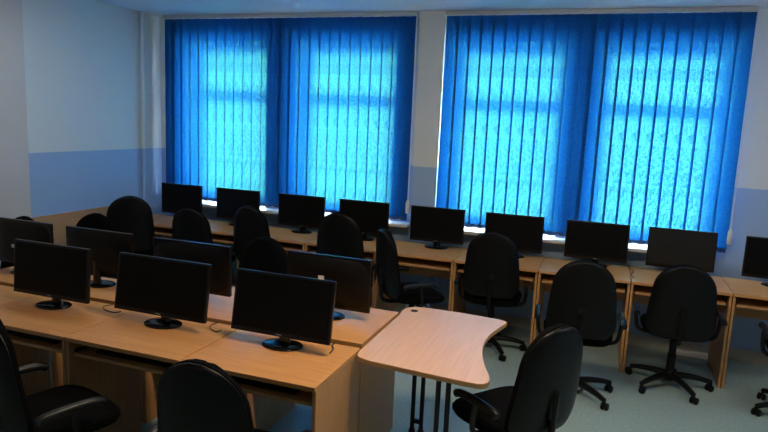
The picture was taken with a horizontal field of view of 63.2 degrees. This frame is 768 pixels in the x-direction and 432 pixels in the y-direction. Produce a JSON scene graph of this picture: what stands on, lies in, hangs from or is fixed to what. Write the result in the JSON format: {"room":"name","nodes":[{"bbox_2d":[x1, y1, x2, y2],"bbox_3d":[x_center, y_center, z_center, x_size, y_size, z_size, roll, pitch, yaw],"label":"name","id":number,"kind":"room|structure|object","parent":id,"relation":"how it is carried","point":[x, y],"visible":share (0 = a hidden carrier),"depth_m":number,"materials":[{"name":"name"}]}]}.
{"room":"computer lab","nodes":[
{"label":"computer lab","id":0,"kind":"room"},
{"bbox_2d":[22,0,161,217],"bbox_3d":[-3.950,-0.268,3.491,0.300,2.880,7.700,6,9,19],"label":"wall","id":1,"kind":"structure","parent":0,"point":[82,57],"depth_m":6.00,"materials":[{"name":"paint"}]},
{"bbox_2d":[0,0,30,264],"bbox_3d":[-4.021,-0.152,2.728,0.090,2.880,5.600,6,9,19],"label":"wall","id":2,"kind":"structure","parent":1,"relation":"attached to","point":[15,201],"depth_m":5.14,"materials":[{"name":"grey paint"}]},
{"bbox_2d":[32,206,108,245],"bbox_3d":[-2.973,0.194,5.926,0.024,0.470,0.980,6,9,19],"label":"computer desk","id":3,"kind":"object","parent":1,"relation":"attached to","point":[59,221],"visible":0.23,"depth_m":5.83,"materials":[{"name":"brown wood"}]},
{"bbox_2d":[140,11,146,201],"bbox_3d":[-2.579,-0.704,6.698,0.056,2.880,0.056,6,9,19],"label":"pipe","id":4,"kind":"object","parent":1,"relation":"attached to","point":[142,45],"visible":0.83,"depth_m":6.61,"materials":[{"name":"paint"}]},
{"bbox_2d":[49,284,767,431],"bbox_3d":[-0.278,1.542,2.623,8.110,0.100,8.100,6,9,19],"label":"floor","id":5,"kind":"structure","parent":0,"point":[665,406],"depth_m":4.43,"materials":[{"name":"plastic"}]},
{"bbox_2d":[0,216,33,268],"bbox_3d":[-2.924,0.538,4.649,0.621,1.025,0.609,7,10,27],"label":"office chair","id":6,"kind":"object","parent":5,"relation":"on","point":[4,264],"visible":0.09,"depth_m":4.84,"materials":[{"name":"black plastic"}]},
{"bbox_2d":[0,285,35,305],"bbox_3d":[-2.522,0.838,3.767,0.694,0.740,0.525,6,9,19],"label":"computer desk","id":7,"kind":"object","parent":5,"relation":"on","point":[7,293],"visible":0.06,"depth_m":3.76,"materials":[{"name":"brown wood"}]},
{"bbox_2d":[0,266,92,387],"bbox_3d":[-2.329,0.756,4.348,0.694,0.740,0.600,6,9,19],"label":"computer desk","id":8,"kind":"object","parent":5,"relation":"on","point":[6,278],"visible":0.12,"depth_m":4.06,"materials":[{"name":"brown wood"}]},
{"bbox_2d":[0,217,53,273],"bbox_3d":[-2.454,0.207,4.253,0.505,0.362,0.164,6,9,19],"label":"monitor","id":9,"kind":"object","parent":8,"relation":"on","point":[11,229],"visible":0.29,"depth_m":4.22,"materials":[{"name":"black plastic"}]},
{"bbox_2d":[0,319,120,431],"bbox_3d":[-1.533,0.873,2.910,0.654,1.020,0.646,9,11,37],"label":"office chair","id":10,"kind":"object","parent":5,"relation":"on","point":[65,408],"visible":1,"depth_m":2.70,"materials":[{"name":"black plastic"}]},
{"bbox_2d":[0,295,130,431],"bbox_3d":[-1.864,0.903,3.537,0.694,0.740,0.525,6,9,19],"label":"computer desk","id":11,"kind":"object","parent":5,"relation":"on","point":[22,315],"visible":0.38,"depth_m":3.45,"materials":[{"name":"brown wood"}]},
{"bbox_2d":[6,329,61,343],"bbox_3d":[-1.891,0.630,3.383,0.430,0.020,0.140,6,9,19],"label":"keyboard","id":12,"kind":"object","parent":11,"relation":"on","point":[11,332],"visible":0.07,"depth_m":3.30,"materials":[{"name":"black plastic"}]},
{"bbox_2d":[10,335,61,352],"bbox_3d":[-1.875,0.639,3.432,0.657,0.028,0.330,6,9,19],"label":"keyboard tray","id":13,"kind":"object","parent":11,"relation":"on","point":[57,347],"depth_m":3.25,"materials":[{"name":"brown wood"}]},
{"bbox_2d":[14,239,90,309],"bbox_3d":[-1.897,0.338,3.570,0.550,0.363,0.164,6,9,19],"label":"monitor","id":14,"kind":"object","parent":11,"relation":"on","point":[60,273],"visible":1,"depth_m":3.54,"materials":[{"name":"black plastic"}]},
{"bbox_2d":[76,213,114,230],"bbox_3d":[-2.573,0.495,5.213,0.629,0.970,0.625,5,9,14],"label":"office chair","id":15,"kind":"object","parent":5,"relation":"on","point":[99,221],"visible":0.09,"depth_m":5.38,"materials":[{"name":"black fabric"}]},
{"bbox_2d":[54,277,143,422],"bbox_3d":[-1.671,0.822,4.118,0.694,0.740,0.600,6,9,19],"label":"computer desk","id":16,"kind":"object","parent":5,"relation":"on","point":[103,295],"visible":0.05,"depth_m":3.92,"materials":[{"name":"brown wood"}]},
{"bbox_2d":[66,226,133,287],"bbox_3d":[-1.843,0.268,4.039,0.535,0.362,0.164,6,9,19],"label":"monitor","id":17,"kind":"object","parent":16,"relation":"on","point":[105,246],"visible":0.75,"depth_m":4.00,"materials":[{"name":"black plastic"}]},
{"bbox_2d":[106,196,161,255],"bbox_3d":[-2.541,0.294,6.202,0.634,1.065,0.628,-1,10,-22],"label":"office chair","id":18,"kind":"object","parent":5,"relation":"on","point":[127,214],"visible":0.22,"depth_m":5.92,"materials":[{"name":"black fabric"}]},
{"bbox_2d":[63,311,237,431],"bbox_3d":[-1.206,0.968,3.307,0.694,0.740,0.525,6,9,19],"label":"computer desk","id":19,"kind":"object","parent":5,"relation":"on","point":[117,379],"visible":0.5,"depth_m":3.23,"materials":[{"name":"brown wood"}]},
{"bbox_2d":[74,345,172,374],"bbox_3d":[-1.217,0.705,3.202,0.657,0.028,0.330,6,9,19],"label":"keyboard tray","id":20,"kind":"object","parent":19,"relation":"on","point":[83,351],"depth_m":3.09,"materials":[{"name":"brown wood"}]},
{"bbox_2d":[114,252,211,328],"bbox_3d":[-1.186,0.405,3.342,0.586,0.363,0.164,6,9,19],"label":"monitor","id":21,"kind":"object","parent":19,"relation":"on","point":[172,290],"visible":1,"depth_m":3.32,"materials":[{"name":"black plastic"}]},
{"bbox_2d":[153,214,209,238],"bbox_3d":[-2.298,0.407,6.606,0.694,0.740,0.560,6,9,19],"label":"computer desk","id":22,"kind":"object","parent":5,"relation":"on","point":[162,223],"visible":0.18,"depth_m":6.47,"materials":[{"name":"brown wood"}]},
{"bbox_2d":[154,227,171,235],"bbox_3d":[-2.314,0.146,6.484,0.657,0.028,0.330,6,9,19],"label":"keyboard tray","id":23,"kind":"object","parent":22,"relation":"on","point":[158,230],"depth_m":6.39,"materials":[{"name":"brown wood"}]},
{"bbox_2d":[162,182,202,213],"bbox_3d":[-2.140,-0.154,6.632,0.505,0.375,0.164,6,9,19],"label":"monitor","id":24,"kind":"object","parent":22,"relation":"on","point":[175,197],"visible":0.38,"depth_m":6.60,"materials":[{"name":"black plastic"}]},
{"bbox_2d":[143,287,234,423],"bbox_3d":[-1.013,0.887,3.888,0.694,0.740,0.600,6,9,19],"label":"computer desk","id":25,"kind":"object","parent":5,"relation":"on","point":[220,308],"visible":0.09,"depth_m":3.77,"materials":[{"name":"brown wood"}]},
{"bbox_2d":[153,237,231,296],"bbox_3d":[-1.176,0.334,3.806,0.556,0.362,0.164,6,9,19],"label":"monitor","id":26,"kind":"object","parent":25,"relation":"on","point":[219,256],"visible":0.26,"depth_m":3.73,"materials":[{"name":"black plastic"}]},
{"bbox_2d":[172,207,234,261],"bbox_3d":[-1.729,0.381,6.091,0.623,1.000,0.636,5,9,17],"label":"office chair","id":27,"kind":"object","parent":5,"relation":"on","point":[188,224],"visible":0.23,"depth_m":5.75,"materials":[{"name":"black fabric"}]},
{"bbox_2d":[208,220,238,267],"bbox_3d":[-1.640,0.472,6.376,0.694,0.740,0.560,6,9,19],"label":"computer desk","id":28,"kind":"object","parent":5,"relation":"on","point":[221,231],"visible":0.12,"depth_m":6.22,"materials":[{"name":"brown wood"}]},
{"bbox_2d":[211,233,233,243],"bbox_3d":[-1.656,0.211,6.254,0.657,0.028,0.330,6,9,19],"label":"keyboard tray","id":29,"kind":"object","parent":28,"relation":"on","point":[216,237],"depth_m":6.16,"materials":[{"name":"brown wood"}]},
{"bbox_2d":[216,187,259,225],"bbox_3d":[-1.492,-0.090,6.405,0.505,0.375,0.164,6,9,19],"label":"monitor","id":30,"kind":"object","parent":28,"relation":"on","point":[229,200],"visible":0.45,"depth_m":6.39,"materials":[{"name":"black plastic"}]},
{"bbox_2d":[148,359,311,431],"bbox_3d":[-0.598,0.981,2.599,0.621,0.985,0.609,6,9,19],"label":"office chair","id":31,"kind":"object","parent":5,"relation":"on","point":[194,395],"visible":1,"depth_m":2.26,"materials":[{"name":"black fabric"}]},
{"bbox_2d":[232,205,287,260],"bbox_3d":[-1.105,0.404,5.926,0.631,1.060,0.637,8,10,29],"label":"office chair","id":32,"kind":"object","parent":5,"relation":"on","point":[250,224],"visible":0.27,"depth_m":5.63,"materials":[{"name":"black fabric"}]},
{"bbox_2d":[238,236,287,274],"bbox_3d":[-0.993,0.684,4.321,0.617,1.010,0.624,7,10,24],"label":"office chair","id":33,"kind":"object","parent":5,"relation":"on","point":[266,254],"visible":0.2,"depth_m":4.47,"materials":[{"name":"black fabric"}]},
{"bbox_2d":[180,330,360,431],"bbox_3d":[-0.548,1.034,3.077,0.694,0.740,0.525,6,9,19],"label":"computer desk","id":34,"kind":"object","parent":5,"relation":"on","point":[327,382],"visible":0.71,"depth_m":2.92,"materials":[{"name":"brown wood"}]},
{"bbox_2d":[237,382,311,406],"bbox_3d":[-0.559,0.770,2.972,0.657,0.028,0.330,6,9,19],"label":"keyboard tray","id":35,"kind":"object","parent":34,"relation":"on","point":[302,397],"depth_m":2.79,"materials":[{"name":"brown wood"}]},
{"bbox_2d":[231,268,336,351],"bbox_3d":[-0.503,0.472,3.108,0.550,0.363,0.164,6,9,19],"label":"monitor","id":36,"kind":"object","parent":34,"relation":"on","point":[290,308],"visible":1,"depth_m":3.08,"materials":[{"name":"black plastic"}]},
{"bbox_2d":[239,226,317,261],"bbox_3d":[-0.982,0.538,6.146,0.694,0.740,0.560,6,9,19],"label":"computer desk","id":37,"kind":"object","parent":5,"relation":"on","point":[289,240],"visible":0.1,"depth_m":5.97,"materials":[{"name":"brown wood"}]},
{"bbox_2d":[279,242,302,251],"bbox_3d":[-0.998,0.276,6.024,0.657,0.028,0.330,6,9,19],"label":"keyboard tray","id":38,"kind":"object","parent":37,"relation":"on","point":[286,246],"depth_m":5.93,"materials":[{"name":"brown wood"}]},
{"bbox_2d":[278,193,325,233],"bbox_3d":[-0.810,-0.022,6.167,0.505,0.375,0.164,6,9,19],"label":"monitor","id":39,"kind":"object","parent":37,"relation":"on","point":[302,211],"visible":0.95,"depth_m":6.14,"materials":[{"name":"black plastic"}]},
{"bbox_2d":[245,308,398,431],"bbox_3d":[-0.355,0.952,3.658,0.694,0.740,0.600,6,9,19],"label":"computer desk","id":40,"kind":"object","parent":5,"relation":"on","point":[357,329],"visible":0.31,"depth_m":3.56,"materials":[{"name":"brown wood"}]},
{"bbox_2d":[288,250,371,320],"bbox_3d":[-0.323,0.404,3.603,0.520,0.362,0.164,6,9,19],"label":"monitor","id":41,"kind":"object","parent":40,"relation":"on","point":[352,276],"visible":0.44,"depth_m":3.54,"materials":[{"name":"black plastic"}]},
{"bbox_2d":[316,212,376,285],"bbox_3d":[-0.340,0.473,5.624,0.639,1.085,0.616,5,9,17],"label":"office chair","id":42,"kind":"object","parent":5,"relation":"on","point":[339,234],"visible":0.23,"depth_m":5.32,"materials":[{"name":"black fabric"}]},
{"bbox_2d":[305,237,395,307],"bbox_3d":[-0.324,0.603,5.916,0.694,0.740,0.560,6,9,19],"label":"computer desk","id":43,"kind":"object","parent":5,"relation":"on","point":[310,246],"visible":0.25,"depth_m":5.69,"materials":[{"name":"brown wood"}]},
{"bbox_2d":[308,247,373,260],"bbox_3d":[-0.340,0.342,5.794,0.657,0.028,0.330,6,9,19],"label":"keyboard tray","id":44,"kind":"object","parent":43,"relation":"on","point":[369,256],"depth_m":5.74,"materials":[{"name":"black plastic"}]},
{"bbox_2d":[339,199,389,240],"bbox_3d":[-0.190,0.039,5.950,0.505,0.375,0.164,6,9,19],"label":"monitor","id":45,"kind":"object","parent":43,"relation":"on","point":[371,216],"visible":0.66,"depth_m":5.91,"materials":[{"name":"black plastic"}]},
{"bbox_2d":[376,229,444,307],"bbox_3d":[0.205,0.599,5.214,0.613,1.010,0.628,-1,10,-22],"label":"office chair","id":46,"kind":"object","parent":5,"relation":"on","point":[419,294],"visible":0.63,"depth_m":4.99,"materials":[{"name":"black fabric"}]},
{"bbox_2d":[374,240,466,311],"bbox_3d":[0.334,0.668,5.686,0.694,0.740,0.560,6,9,19],"label":"computer desk","id":47,"kind":"object","parent":5,"relation":"on","point":[420,260],"visible":0.37,"depth_m":5.57,"materials":[{"name":"brown wood"}]},
{"bbox_2d":[398,256,450,270],"bbox_3d":[0.318,0.407,5.564,0.657,0.028,0.330,6,9,19],"label":"keyboard tray","id":48,"kind":"object","parent":47,"relation":"on","point":[407,261],"depth_m":5.48,"materials":[{"name":"brown wood"}]},
{"bbox_2d":[409,205,464,249],"bbox_3d":[0.487,0.106,5.713,0.505,0.375,0.164,6,9,19],"label":"monitor","id":49,"kind":"object","parent":47,"relation":"on","point":[437,225],"visible":1,"depth_m":5.68,"materials":[{"name":"black plastic"}]},
{"bbox_2d":[357,307,506,431],"bbox_3d":[0.285,1.018,3.365,0.675,0.756,0.990,6,9,19],"label":"table","id":50,"kind":"object","parent":5,"relation":"on","point":[438,345],"visible":1,"depth_m":3.18,"materials":[{"name":"brown wood"}]},
{"bbox_2d":[454,231,529,361],"bbox_3d":[0.921,0.606,5.232,0.618,1.055,0.623,5,9,15],"label":"office chair","id":51,"kind":"object","parent":5,"relation":"on","point":[491,279],"visible":0.83,"depth_m":4.95,"materials":[{"name":"black fabric"}]},
{"bbox_2d":[451,250,544,343],"bbox_3d":[0.992,0.734,5.456,0.694,0.740,0.560,6,9,19],"label":"computer desk","id":52,"kind":"object","parent":5,"relation":"on","point":[529,266],"visible":0.43,"depth_m":5.30,"materials":[{"name":"brown wood"}]},
{"bbox_2d":[456,264,534,281],"bbox_3d":[0.976,0.472,5.335,0.657,0.028,0.330,6,9,19],"label":"keyboard tray","id":53,"kind":"object","parent":52,"relation":"on","point":[523,275],"depth_m":5.27,"materials":[{"name":"brown wood"}]},
{"bbox_2d":[485,212,544,257],"bbox_3d":[1.140,0.171,5.485,0.505,0.375,0.164,6,9,19],"label":"monitor","id":54,"kind":"object","parent":52,"relation":"on","point":[525,231],"visible":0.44,"depth_m":5.44,"materials":[{"name":"black plastic"}]},
{"bbox_2d":[452,323,582,431],"bbox_3d":[0.619,0.945,3.134,0.617,1.000,0.629,-3,11,-33],"label":"office chair","id":55,"kind":"object","parent":5,"relation":"on","point":[542,397],"visible":1,"depth_m":2.85,"materials":[{"name":"black plastic"}]},
{"bbox_2d":[535,260,626,410],"bbox_3d":[1.363,0.760,4.427,0.633,1.035,0.644,5,9,15],"label":"office chair","id":56,"kind":"object","parent":5,"relation":"on","point":[583,294],"visible":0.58,"depth_m":4.12,"materials":[{"name":"black fabric"}]},
{"bbox_2d":[533,257,630,371],"bbox_3d":[1.650,0.799,5.226,0.694,0.740,0.560,6,9,19],"label":"computer desk","id":57,"kind":"object","parent":5,"relation":"on","point":[549,267],"visible":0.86,"depth_m":5.10,"materials":[{"name":"brown wood"}]},
{"bbox_2d":[541,274,626,292],"bbox_3d":[1.633,0.537,5.104,0.657,0.028,0.330,6,9,19],"label":"keyboard tray","id":58,"kind":"object","parent":57,"relation":"on","point":[545,278],"depth_m":5.05,"materials":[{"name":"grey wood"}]},
{"bbox_2d":[564,219,629,267],"bbox_3d":[1.788,0.235,5.258,0.505,0.375,0.164,6,9,19],"label":"monitor","id":59,"kind":"object","parent":57,"relation":"on","point":[595,241],"visible":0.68,"depth_m":5.23,"materials":[{"name":"black plastic"}]},
{"bbox_2d":[625,265,727,404],"bbox_3d":[2.162,0.790,4.612,0.619,0.990,0.638,6,9,19],"label":"office chair","id":60,"kind":"object","parent":5,"relation":"on","point":[682,305],"visible":1,"depth_m":4.33,"materials":[{"name":"black fabric"}]},
{"bbox_2d":[622,267,732,387],"bbox_3d":[2.308,0.864,4.996,0.694,0.740,0.560,6,9,19],"label":"computer desk","id":61,"kind":"object","parent":5,"relation":"on","point":[641,285],"visible":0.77,"depth_m":4.85,"materials":[{"name":"brown wood"}]},
{"bbox_2d":[633,285,727,305],"bbox_3d":[2.291,0.603,4.875,0.657,0.028,0.330,6,9,19],"label":"keyboard tray","id":62,"kind":"object","parent":61,"relation":"on","point":[637,289],"depth_m":4.82,"materials":[{"name":"brown wood"}]},
{"bbox_2d":[645,227,717,272],"bbox_3d":[2.399,0.296,5.045,0.505,0.376,0.164,6,9,19],"label":"monitor","id":63,"kind":"object","parent":61,"relation":"on","point":[666,247],"visible":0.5,"depth_m":5.03,"materials":[{"name":"black plastic"}]},
{"bbox_2d":[676,349,707,359],"bbox_3d":[2.633,1.179,5.324,0.260,0.047,0.060,6,9,19],"label":"power strip","id":64,"kind":"object","parent":5,"relation":"on","point":[687,353],"visible":0.89,"depth_m":5.30,"materials":[{"name":"white plastic"}]},
{"bbox_2d":[720,277,767,388],"bbox_3d":[2.966,0.929,4.766,0.694,0.740,0.560,6,9,19],"label":"computer desk","id":65,"kind":"object","parent":5,"relation":"on","point":[749,298],"visible":0.55,"depth_m":4.69,"materials":[{"name":"brown wood"}]},
{"bbox_2d":[735,297,767,310],"bbox_3d":[2.949,0.668,4.645,0.657,0.028,0.330,6,9,19],"label":"keyboard tray","id":66,"kind":"object","parent":65,"relation":"on","point":[757,304],"depth_m":4.64,"materials":[{"name":"brown wood"}]},
{"bbox_2d":[741,236,767,286],"bbox_3d":[3.057,0.361,4.815,0.505,0.375,0.164,6,9,19],"label":"monitor","id":67,"kind":"object","parent":65,"relation":"on","point":[755,259],"visible":1,"depth_m":4.84,"materials":[{"name":"black plastic"}]},
{"bbox_2d":[751,322,767,416],"bbox_3d":[2.848,0.889,4.143,0.629,1.000,0.609,6,10,23],"label":"office chair","id":68,"kind":"object","parent":5,"relation":"on","point":[755,410],"visible":1,"depth_m":4.24,"materials":[{"name":"black plastic"}]},
{"bbox_2d":[95,0,767,16],"bbox_3d":[-0.146,-1.410,2.165,8.110,0.120,8.100,6,9,19],"label":"ceiling","id":69,"kind":"structure","parent":0,"point":[159,8],"depth_m":5.53,"materials":[{"name":"white paint"}]},
{"bbox_2d":[162,11,418,220],"bbox_3d":[-1.054,-1.048,6.354,2.867,1.954,0.076,6,9,20],"label":"vertical blind","id":70,"kind":"object","parent":69,"relation":"hanging from","point":[321,105],"visible":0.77,"depth_m":6.30,"materials":[{"name":"blue fabric"}]},
{"bbox_2d":[436,6,759,252],"bbox_3d":[1.702,-0.774,5.391,2.512,1.954,0.076,6,9,20],"label":"vertical blind","id":71,"kind":"object","parent":69,"relation":"hanging from","point":[634,119],"visible":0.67,"depth_m":5.34,"materials":[{"name":"blue fabric"}]},
{"bbox_2d":[160,8,767,351],"bbox_3d":[1.091,-0.428,5.983,8.110,2.880,0.400,6,9,19],"label":"wall","id":72,"kind":"structure","parent":0,"point":[750,217],"depth_m":5.22,"materials":[{"name":"paint"}]},
{"bbox_2d":[203,200,408,227],"bbox_3d":[-1.028,-0.056,6.622,2.795,0.027,0.430,6,9,19],"label":"windowsill","id":73,"kind":"structure","parent":72,"relation":"attached to","point":[211,204],"depth_m":6.47,"materials":[{"name":"white plastic"}]},
{"bbox_2d":[405,11,446,307],"bbox_3d":[0.401,-0.453,5.949,0.240,2.880,0.125,6,9,19],"label":"column","id":74,"kind":"structure","parent":72,"relation":"attached to","point":[432,28],"depth_m":5.81,"materials":[{"name":"paint"}]},
{"bbox_2d":[232,275,767,364],"bbox_3d":[0.959,0.972,6.002,7.510,0.100,0.016,6,9,19],"label":"baseboard","id":75,"kind":"structure","parent":72,"relation":"attached to","point":[514,321],"depth_m":5.51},
{"bbox_2d":[464,227,646,252],"bbox_3d":[1.643,0.209,5.688,2.360,0.027,0.430,6,9,19],"label":"windowsill","id":76,"kind":"structure","parent":72,"relation":"attached to","point":[632,247],"depth_m":5.54,"materials":[{"name":"white plastic"}]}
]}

